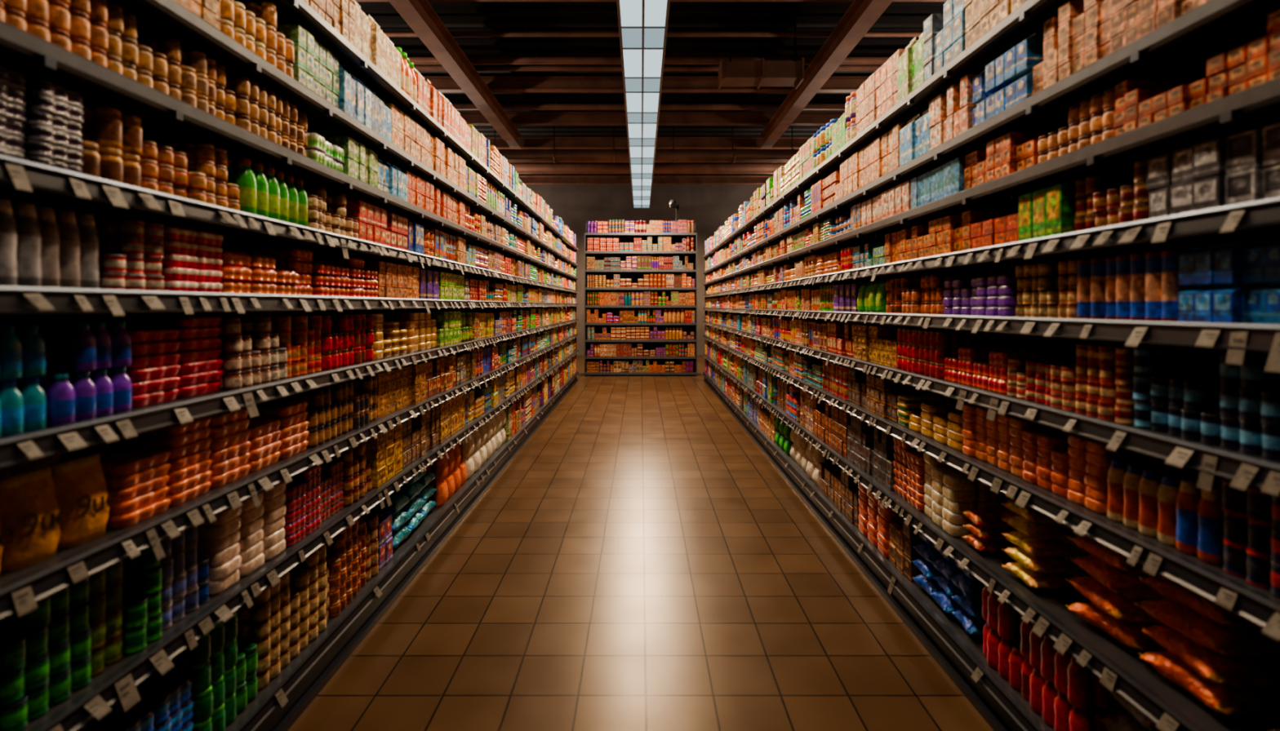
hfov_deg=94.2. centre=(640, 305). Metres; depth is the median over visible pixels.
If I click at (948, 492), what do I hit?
packs
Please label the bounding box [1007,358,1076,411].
stack
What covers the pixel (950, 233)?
boxes
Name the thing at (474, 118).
ceiling beam
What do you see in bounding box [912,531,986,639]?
bags
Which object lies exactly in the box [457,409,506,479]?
bags
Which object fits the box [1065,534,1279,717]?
snack bags
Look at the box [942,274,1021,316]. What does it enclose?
jars
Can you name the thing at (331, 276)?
jars
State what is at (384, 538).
boxes
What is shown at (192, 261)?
cans
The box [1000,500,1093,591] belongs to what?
bags
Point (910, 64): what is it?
cartons
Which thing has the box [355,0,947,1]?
ceiling beam
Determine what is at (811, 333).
assorted groceries
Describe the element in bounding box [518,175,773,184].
ceiling beam
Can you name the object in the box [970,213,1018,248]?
boxes
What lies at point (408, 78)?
bottles
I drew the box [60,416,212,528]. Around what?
jars
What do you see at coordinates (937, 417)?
packs
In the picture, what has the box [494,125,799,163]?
ceiling beam
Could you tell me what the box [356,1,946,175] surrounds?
ceiling
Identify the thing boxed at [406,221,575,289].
assorted groceries
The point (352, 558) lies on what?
jars
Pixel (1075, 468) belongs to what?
jars
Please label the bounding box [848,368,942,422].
boxes
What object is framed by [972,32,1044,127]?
cartons
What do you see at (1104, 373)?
jars
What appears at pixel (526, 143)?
ceiling beam
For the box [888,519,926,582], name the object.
boxes
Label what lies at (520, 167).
ceiling beam
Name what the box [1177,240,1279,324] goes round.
cartons
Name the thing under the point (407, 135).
cartons
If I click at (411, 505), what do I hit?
bags
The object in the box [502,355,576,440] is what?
assorted groceries
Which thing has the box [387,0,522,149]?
girder
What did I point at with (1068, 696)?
bottles
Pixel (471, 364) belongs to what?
assorted groceries
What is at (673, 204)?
security camera
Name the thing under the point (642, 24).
fluorescent light fixture
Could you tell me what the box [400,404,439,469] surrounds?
boxes
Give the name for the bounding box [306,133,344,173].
trays
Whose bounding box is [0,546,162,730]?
bottles
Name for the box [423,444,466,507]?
bags
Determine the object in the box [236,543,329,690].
jars
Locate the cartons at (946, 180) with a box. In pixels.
[911,156,965,208]
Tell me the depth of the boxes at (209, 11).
1.61 m
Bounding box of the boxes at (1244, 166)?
[1146,122,1279,218]
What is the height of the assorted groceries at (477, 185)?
0.225 m
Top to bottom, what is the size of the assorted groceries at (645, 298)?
0.281 m
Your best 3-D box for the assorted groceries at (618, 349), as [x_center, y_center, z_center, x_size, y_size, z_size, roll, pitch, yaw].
[0.000,0.868,11.753,2.122,0.262,0.255,0,0,0]
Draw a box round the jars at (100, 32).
[0,0,307,156]
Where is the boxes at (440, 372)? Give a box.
[417,354,456,398]
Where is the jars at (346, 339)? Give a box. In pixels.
[271,313,373,370]
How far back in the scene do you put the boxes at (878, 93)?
2.98 m
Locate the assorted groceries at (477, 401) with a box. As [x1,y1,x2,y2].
[463,338,575,425]
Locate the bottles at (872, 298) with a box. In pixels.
[857,280,891,312]
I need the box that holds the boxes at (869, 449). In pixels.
[847,415,895,490]
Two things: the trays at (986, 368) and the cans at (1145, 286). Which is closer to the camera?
the cans at (1145, 286)
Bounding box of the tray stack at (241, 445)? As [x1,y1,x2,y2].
[208,401,309,488]
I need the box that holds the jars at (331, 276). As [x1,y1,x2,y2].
[309,256,377,297]
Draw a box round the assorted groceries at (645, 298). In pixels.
[586,291,694,305]
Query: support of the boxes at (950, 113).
on the shelving at (1180, 48)
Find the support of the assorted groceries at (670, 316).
on the shelving at (676, 237)
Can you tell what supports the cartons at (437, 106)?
on the shelving at (165, 118)
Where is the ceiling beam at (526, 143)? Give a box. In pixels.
[484,137,811,149]
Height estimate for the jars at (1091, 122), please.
0.144 m
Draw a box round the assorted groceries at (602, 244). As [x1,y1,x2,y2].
[586,236,693,251]
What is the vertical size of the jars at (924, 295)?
0.165 m
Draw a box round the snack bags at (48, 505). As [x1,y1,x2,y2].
[0,453,117,573]
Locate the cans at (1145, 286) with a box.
[1076,248,1191,321]
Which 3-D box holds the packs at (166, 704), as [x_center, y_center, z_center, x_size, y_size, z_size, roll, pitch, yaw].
[-1.363,1.099,0.661,0.385,0.219,1.863,0,0,0]
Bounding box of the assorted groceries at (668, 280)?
[586,273,694,287]
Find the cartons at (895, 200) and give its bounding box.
[861,179,911,226]
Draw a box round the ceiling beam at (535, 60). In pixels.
[407,38,890,64]
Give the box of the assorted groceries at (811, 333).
[705,311,834,351]
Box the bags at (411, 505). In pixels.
[364,471,436,548]
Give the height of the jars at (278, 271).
0.170 m
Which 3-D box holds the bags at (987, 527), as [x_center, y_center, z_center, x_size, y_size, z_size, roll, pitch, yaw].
[1.304,0.810,2.134,0.254,0.139,0.136,0,0,0]
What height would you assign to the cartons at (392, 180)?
0.173 m
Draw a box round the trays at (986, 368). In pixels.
[944,346,1075,394]
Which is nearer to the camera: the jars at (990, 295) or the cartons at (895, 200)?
the jars at (990, 295)
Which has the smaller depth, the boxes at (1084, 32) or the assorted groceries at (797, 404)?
the boxes at (1084, 32)
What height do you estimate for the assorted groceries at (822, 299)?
0.171 m
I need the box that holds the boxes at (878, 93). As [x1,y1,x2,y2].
[855,48,905,134]
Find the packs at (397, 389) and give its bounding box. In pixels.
[374,363,425,418]
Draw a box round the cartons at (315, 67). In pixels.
[275,23,339,107]
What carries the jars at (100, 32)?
on the shelving at (165, 118)
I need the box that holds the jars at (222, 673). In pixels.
[144,611,257,730]
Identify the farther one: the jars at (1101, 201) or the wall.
the wall
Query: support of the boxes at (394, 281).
on the shelving at (165, 118)
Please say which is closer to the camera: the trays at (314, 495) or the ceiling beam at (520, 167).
the trays at (314, 495)
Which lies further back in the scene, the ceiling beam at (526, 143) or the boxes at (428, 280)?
the ceiling beam at (526, 143)
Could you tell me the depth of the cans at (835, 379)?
3.59 m
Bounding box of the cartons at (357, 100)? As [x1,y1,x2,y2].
[337,62,391,142]
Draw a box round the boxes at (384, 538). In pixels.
[366,514,392,571]
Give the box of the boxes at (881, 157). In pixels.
[835,122,906,200]
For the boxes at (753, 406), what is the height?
0.270 m
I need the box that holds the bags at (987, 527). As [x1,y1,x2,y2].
[961,510,1019,553]
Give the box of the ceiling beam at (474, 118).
[458,111,844,125]
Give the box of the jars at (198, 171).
[138,139,239,210]
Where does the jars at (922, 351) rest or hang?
on the shelving at (1180, 48)
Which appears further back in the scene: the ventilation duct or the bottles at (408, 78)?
the ventilation duct
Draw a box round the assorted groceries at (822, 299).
[705,284,834,311]
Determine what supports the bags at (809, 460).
on the shelving at (1180, 48)
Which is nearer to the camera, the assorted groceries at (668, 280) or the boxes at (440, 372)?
the boxes at (440, 372)
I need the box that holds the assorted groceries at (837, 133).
[704,91,857,254]
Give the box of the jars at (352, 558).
[325,513,378,617]
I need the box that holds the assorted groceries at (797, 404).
[705,339,813,433]
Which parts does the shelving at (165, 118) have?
panel, price rail, rail, price rail, price rail, price rail, price rail, rail, price rail, kick plate, trim, rail, panel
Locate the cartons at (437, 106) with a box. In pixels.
[413,67,471,151]
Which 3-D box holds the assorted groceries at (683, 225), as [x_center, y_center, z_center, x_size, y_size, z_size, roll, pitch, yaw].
[0.000,-1.550,11.752,2.121,0.259,0.272,0,0,0]
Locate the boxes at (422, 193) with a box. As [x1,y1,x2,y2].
[401,169,465,226]
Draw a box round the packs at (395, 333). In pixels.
[315,311,436,360]
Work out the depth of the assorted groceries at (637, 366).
11.64 m
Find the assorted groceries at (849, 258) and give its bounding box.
[706,243,885,294]
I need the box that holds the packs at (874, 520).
[857,482,902,559]
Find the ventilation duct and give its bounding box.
[718,16,804,88]
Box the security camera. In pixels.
[669,200,679,221]
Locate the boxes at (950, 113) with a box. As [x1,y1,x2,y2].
[928,73,977,150]
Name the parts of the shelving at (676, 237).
kick plate, rail, rail, rail, rail, rail, rail, rail, rail, rail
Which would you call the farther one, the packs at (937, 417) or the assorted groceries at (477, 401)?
the assorted groceries at (477, 401)
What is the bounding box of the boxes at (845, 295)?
[833,283,867,311]
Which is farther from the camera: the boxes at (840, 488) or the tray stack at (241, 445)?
the boxes at (840, 488)
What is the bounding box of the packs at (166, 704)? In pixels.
[77,677,193,730]
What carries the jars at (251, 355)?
on the shelving at (165, 118)
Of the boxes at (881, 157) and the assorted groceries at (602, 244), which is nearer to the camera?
the boxes at (881, 157)
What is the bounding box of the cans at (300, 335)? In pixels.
[220,315,322,377]
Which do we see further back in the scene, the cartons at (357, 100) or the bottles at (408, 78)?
the bottles at (408, 78)
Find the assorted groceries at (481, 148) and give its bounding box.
[467,124,575,246]
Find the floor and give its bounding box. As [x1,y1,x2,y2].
[288,355,993,730]
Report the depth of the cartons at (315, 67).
2.14 m
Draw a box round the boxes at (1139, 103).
[1113,9,1279,135]
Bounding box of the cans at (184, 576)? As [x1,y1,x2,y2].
[160,525,208,631]
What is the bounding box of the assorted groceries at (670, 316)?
[586,309,694,323]
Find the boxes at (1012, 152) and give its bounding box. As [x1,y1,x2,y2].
[964,131,1049,190]
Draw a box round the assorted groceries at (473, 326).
[460,307,575,342]
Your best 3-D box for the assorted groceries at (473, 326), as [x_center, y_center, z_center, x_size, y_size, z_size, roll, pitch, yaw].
[-1.304,0.138,7.384,0.267,0.213,6.966,0,0,0]
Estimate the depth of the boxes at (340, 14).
2.34 m
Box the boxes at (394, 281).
[364,261,419,298]
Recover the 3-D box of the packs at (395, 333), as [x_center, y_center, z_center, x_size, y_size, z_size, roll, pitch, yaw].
[-1.338,0.140,3.071,0.322,0.209,0.845,0,0,0]
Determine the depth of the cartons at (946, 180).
2.35 m
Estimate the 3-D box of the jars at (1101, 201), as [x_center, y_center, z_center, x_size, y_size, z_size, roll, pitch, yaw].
[1.359,-0.268,1.526,0.354,0.154,0.253,0,0,0]
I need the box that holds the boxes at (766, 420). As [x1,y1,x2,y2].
[758,402,777,442]
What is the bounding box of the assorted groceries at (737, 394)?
[705,359,750,415]
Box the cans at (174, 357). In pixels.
[49,315,223,408]
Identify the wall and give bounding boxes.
[525,184,763,355]
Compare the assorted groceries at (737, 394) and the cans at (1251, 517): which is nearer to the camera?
the cans at (1251, 517)
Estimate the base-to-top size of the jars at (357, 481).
0.232 m
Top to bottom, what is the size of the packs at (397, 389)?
0.203 m
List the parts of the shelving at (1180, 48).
panel, trim, kick plate, price rail, rail, price rail, rail, price rail, price rail, price rail, rail, price rail, panel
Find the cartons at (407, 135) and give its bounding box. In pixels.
[384,102,466,191]
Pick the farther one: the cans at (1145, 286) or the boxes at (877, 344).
the boxes at (877, 344)
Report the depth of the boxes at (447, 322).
3.64 m
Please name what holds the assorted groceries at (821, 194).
on the shelving at (1180, 48)
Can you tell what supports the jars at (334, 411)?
on the shelving at (165, 118)
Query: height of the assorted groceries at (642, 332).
0.257 m
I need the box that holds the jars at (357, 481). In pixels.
[331,441,372,506]
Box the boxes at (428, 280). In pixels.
[417,268,439,299]
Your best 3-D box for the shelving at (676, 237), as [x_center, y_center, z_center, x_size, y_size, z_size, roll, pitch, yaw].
[0.000,-0.145,11.862,2.230,3.050,0.536,0,0,0]
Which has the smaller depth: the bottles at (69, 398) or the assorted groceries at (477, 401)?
the bottles at (69, 398)
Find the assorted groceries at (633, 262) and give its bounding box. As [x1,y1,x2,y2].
[586,256,693,269]
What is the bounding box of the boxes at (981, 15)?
[964,0,1026,48]
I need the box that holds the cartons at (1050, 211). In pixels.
[1018,182,1075,240]
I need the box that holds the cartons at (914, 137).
[899,108,930,166]
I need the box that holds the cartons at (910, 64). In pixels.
[897,32,925,102]
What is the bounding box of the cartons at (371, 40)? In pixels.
[349,0,400,88]
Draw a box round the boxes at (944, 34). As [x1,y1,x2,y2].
[923,0,966,81]
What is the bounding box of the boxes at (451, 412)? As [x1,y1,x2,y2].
[438,392,464,444]
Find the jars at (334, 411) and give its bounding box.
[267,374,377,448]
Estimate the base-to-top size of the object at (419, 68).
0.330 m
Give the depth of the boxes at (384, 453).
2.74 m
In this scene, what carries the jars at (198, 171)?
on the shelving at (165, 118)
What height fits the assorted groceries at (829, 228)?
0.148 m
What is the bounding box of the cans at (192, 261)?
[161,226,223,292]
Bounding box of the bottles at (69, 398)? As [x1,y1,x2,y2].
[0,321,132,426]
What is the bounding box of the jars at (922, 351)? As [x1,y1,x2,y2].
[897,328,1026,379]
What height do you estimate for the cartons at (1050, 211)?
0.153 m
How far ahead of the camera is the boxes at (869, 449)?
3.08 m
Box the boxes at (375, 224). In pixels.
[333,200,408,250]
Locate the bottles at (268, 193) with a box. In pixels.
[226,157,307,226]
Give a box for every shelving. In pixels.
[0,0,578,730]
[584,223,697,376]
[702,0,1279,730]
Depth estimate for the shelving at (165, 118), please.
1.80 m
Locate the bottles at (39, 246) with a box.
[0,199,99,288]
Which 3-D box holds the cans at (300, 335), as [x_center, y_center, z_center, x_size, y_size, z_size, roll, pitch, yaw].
[-1.369,0.140,2.121,0.357,0.209,0.242,0,0,0]
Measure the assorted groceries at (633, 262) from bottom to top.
0.274 m
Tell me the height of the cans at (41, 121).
0.180 m
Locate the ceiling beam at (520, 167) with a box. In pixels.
[508,134,786,173]
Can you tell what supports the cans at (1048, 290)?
on the shelving at (1180, 48)
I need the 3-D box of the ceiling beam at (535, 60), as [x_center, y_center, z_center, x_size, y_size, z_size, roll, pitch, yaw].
[0.000,-3.400,7.950,13.000,0.340,0.099,0,0,0]
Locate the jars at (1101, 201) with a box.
[1074,160,1150,231]
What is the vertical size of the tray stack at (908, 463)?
0.265 m
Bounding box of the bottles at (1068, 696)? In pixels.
[982,585,1127,730]
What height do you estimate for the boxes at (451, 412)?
0.232 m
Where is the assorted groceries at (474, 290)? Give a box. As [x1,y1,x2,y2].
[463,278,576,303]
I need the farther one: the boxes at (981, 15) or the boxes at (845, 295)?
the boxes at (845, 295)
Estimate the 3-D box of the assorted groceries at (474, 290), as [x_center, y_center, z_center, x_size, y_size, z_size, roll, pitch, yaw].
[-1.299,-0.118,7.435,0.253,0.175,6.871,0,0,0]
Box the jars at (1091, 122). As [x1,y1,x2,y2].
[1038,87,1115,163]
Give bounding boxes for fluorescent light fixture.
[616,0,670,208]
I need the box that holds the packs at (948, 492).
[923,453,1015,537]
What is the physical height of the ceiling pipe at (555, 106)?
0.340 m
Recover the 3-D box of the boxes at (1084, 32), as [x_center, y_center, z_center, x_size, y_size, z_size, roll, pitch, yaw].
[1.360,-0.728,0.771,0.380,0.224,2.086,0,0,0]
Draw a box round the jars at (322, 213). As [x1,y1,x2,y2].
[302,186,358,239]
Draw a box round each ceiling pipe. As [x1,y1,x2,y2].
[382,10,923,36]
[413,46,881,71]
[452,93,845,110]
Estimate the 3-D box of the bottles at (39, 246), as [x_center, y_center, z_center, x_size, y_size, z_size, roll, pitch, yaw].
[-1.365,-0.115,0.526,0.387,0.168,1.594,0,0,0]
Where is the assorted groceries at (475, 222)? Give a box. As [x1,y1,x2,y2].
[464,204,576,276]
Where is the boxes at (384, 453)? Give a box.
[365,423,402,487]
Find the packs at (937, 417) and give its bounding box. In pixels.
[897,395,969,452]
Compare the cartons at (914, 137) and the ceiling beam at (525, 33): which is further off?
the ceiling beam at (525, 33)
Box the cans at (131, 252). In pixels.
[94,219,164,290]
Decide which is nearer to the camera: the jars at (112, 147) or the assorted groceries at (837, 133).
the jars at (112, 147)
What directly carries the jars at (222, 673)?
on the shelving at (165, 118)
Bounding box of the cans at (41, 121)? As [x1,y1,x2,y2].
[0,66,84,173]
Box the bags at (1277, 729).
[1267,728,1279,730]
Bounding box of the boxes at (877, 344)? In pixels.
[853,324,942,368]
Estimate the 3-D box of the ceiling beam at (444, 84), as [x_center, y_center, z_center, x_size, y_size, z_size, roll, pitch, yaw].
[0.000,-3.330,8.950,13.000,0.200,0.130,0,0,0]
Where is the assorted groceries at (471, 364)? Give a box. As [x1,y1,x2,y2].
[452,323,576,386]
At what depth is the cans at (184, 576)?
1.54 m
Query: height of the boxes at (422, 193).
0.175 m
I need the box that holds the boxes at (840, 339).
[826,322,875,357]
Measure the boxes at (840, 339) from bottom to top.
0.186 m
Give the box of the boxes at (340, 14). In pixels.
[303,0,355,46]
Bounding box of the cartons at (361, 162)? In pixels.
[321,135,377,188]
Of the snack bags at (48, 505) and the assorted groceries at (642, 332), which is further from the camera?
the assorted groceries at (642, 332)
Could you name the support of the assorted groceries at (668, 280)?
on the shelving at (676, 237)
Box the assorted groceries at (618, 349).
[586,342,694,356]
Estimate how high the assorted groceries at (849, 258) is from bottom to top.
0.159 m
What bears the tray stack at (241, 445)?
on the shelving at (165, 118)
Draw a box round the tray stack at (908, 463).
[893,436,925,512]
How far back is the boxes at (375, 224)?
2.68 m
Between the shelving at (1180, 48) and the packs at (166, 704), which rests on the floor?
the shelving at (1180, 48)
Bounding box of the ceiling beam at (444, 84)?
[422,75,870,93]
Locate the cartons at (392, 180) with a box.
[377,158,407,201]
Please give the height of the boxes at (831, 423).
0.265 m
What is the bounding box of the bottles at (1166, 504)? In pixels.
[1106,457,1223,565]
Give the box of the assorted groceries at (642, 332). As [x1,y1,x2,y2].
[586,326,693,339]
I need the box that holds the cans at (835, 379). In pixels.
[822,360,849,400]
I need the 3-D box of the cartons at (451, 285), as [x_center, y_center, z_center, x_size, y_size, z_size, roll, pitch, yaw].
[-1.287,-0.116,3.746,0.236,0.170,0.502,0,0,0]
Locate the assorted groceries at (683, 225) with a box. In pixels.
[586,219,694,232]
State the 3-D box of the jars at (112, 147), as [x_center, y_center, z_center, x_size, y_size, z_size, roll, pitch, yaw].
[-1.359,-0.356,1.346,0.359,0.179,0.153,0,0,0]
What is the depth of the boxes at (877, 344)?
3.00 m
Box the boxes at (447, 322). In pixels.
[424,311,460,346]
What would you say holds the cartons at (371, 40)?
on the shelving at (165, 118)
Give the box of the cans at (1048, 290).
[1015,259,1077,318]
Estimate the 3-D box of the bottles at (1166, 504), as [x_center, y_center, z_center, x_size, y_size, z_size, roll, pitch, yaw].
[1.372,0.466,1.386,0.365,0.156,0.293,0,0,0]
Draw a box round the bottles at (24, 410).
[0,324,46,436]
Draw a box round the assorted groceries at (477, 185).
[465,165,576,263]
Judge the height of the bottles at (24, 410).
0.208 m
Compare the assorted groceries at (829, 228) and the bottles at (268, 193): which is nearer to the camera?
the bottles at (268, 193)
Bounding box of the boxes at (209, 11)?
[173,0,221,30]
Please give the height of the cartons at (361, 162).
0.175 m
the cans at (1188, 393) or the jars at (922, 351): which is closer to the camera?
the cans at (1188, 393)
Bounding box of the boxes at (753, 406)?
[747,395,758,425]
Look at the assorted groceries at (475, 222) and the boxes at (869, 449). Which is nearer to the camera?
the boxes at (869, 449)
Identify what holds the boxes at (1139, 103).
on the shelving at (1180, 48)
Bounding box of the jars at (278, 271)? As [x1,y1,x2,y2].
[216,247,312,295]
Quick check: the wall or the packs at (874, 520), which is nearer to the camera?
the packs at (874, 520)
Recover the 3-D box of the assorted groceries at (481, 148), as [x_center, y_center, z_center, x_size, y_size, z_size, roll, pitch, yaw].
[-1.298,-1.171,7.535,0.272,0.261,6.672,0,0,0]
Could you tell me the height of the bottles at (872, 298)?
0.164 m
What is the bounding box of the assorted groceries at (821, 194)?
[705,169,839,271]
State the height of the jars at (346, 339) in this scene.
0.209 m
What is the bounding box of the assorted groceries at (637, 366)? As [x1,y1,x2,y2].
[586,360,693,372]
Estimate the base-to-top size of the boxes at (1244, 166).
0.154 m
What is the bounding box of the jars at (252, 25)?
[218,0,294,77]
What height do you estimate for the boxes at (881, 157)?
0.223 m
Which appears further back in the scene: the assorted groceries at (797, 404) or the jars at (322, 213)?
the assorted groceries at (797, 404)
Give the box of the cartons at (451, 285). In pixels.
[438,271,464,300]
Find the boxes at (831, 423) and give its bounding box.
[813,395,850,458]
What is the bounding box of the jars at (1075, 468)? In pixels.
[961,404,1164,515]
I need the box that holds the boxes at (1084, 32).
[1032,0,1208,94]
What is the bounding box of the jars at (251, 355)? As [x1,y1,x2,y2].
[217,316,287,390]
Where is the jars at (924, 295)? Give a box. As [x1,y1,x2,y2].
[885,274,1004,314]
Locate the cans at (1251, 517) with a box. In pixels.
[1221,478,1279,598]
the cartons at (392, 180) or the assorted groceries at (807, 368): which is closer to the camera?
the cartons at (392, 180)
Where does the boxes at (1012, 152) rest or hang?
on the shelving at (1180, 48)
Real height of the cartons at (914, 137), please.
0.221 m
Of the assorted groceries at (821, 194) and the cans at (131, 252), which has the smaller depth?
the cans at (131, 252)
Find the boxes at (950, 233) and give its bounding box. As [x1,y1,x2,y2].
[884,210,1018,263]
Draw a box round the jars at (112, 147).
[79,106,142,187]
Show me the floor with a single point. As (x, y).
(640, 563)
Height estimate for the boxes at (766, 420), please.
0.270 m
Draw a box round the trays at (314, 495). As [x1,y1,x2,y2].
[283,460,343,546]
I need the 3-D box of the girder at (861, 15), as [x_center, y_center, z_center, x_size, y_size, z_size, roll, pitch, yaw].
[2.350,-3.090,4.150,0.200,0.260,14.300,0,0,0]
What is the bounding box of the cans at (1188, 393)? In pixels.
[1133,346,1279,460]
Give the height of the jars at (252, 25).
0.222 m
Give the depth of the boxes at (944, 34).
2.34 m
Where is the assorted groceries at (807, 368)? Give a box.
[705,324,823,388]
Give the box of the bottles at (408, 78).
[395,46,417,102]
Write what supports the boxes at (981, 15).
on the shelving at (1180, 48)
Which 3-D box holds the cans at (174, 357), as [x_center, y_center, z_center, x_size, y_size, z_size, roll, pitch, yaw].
[-1.335,0.137,1.556,0.287,0.216,0.314,0,0,0]
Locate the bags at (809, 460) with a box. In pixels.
[789,429,832,487]
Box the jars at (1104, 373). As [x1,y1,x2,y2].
[1075,344,1192,424]
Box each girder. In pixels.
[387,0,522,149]
[759,0,893,149]
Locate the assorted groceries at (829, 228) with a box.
[705,202,862,282]
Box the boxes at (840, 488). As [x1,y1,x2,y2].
[818,462,859,528]

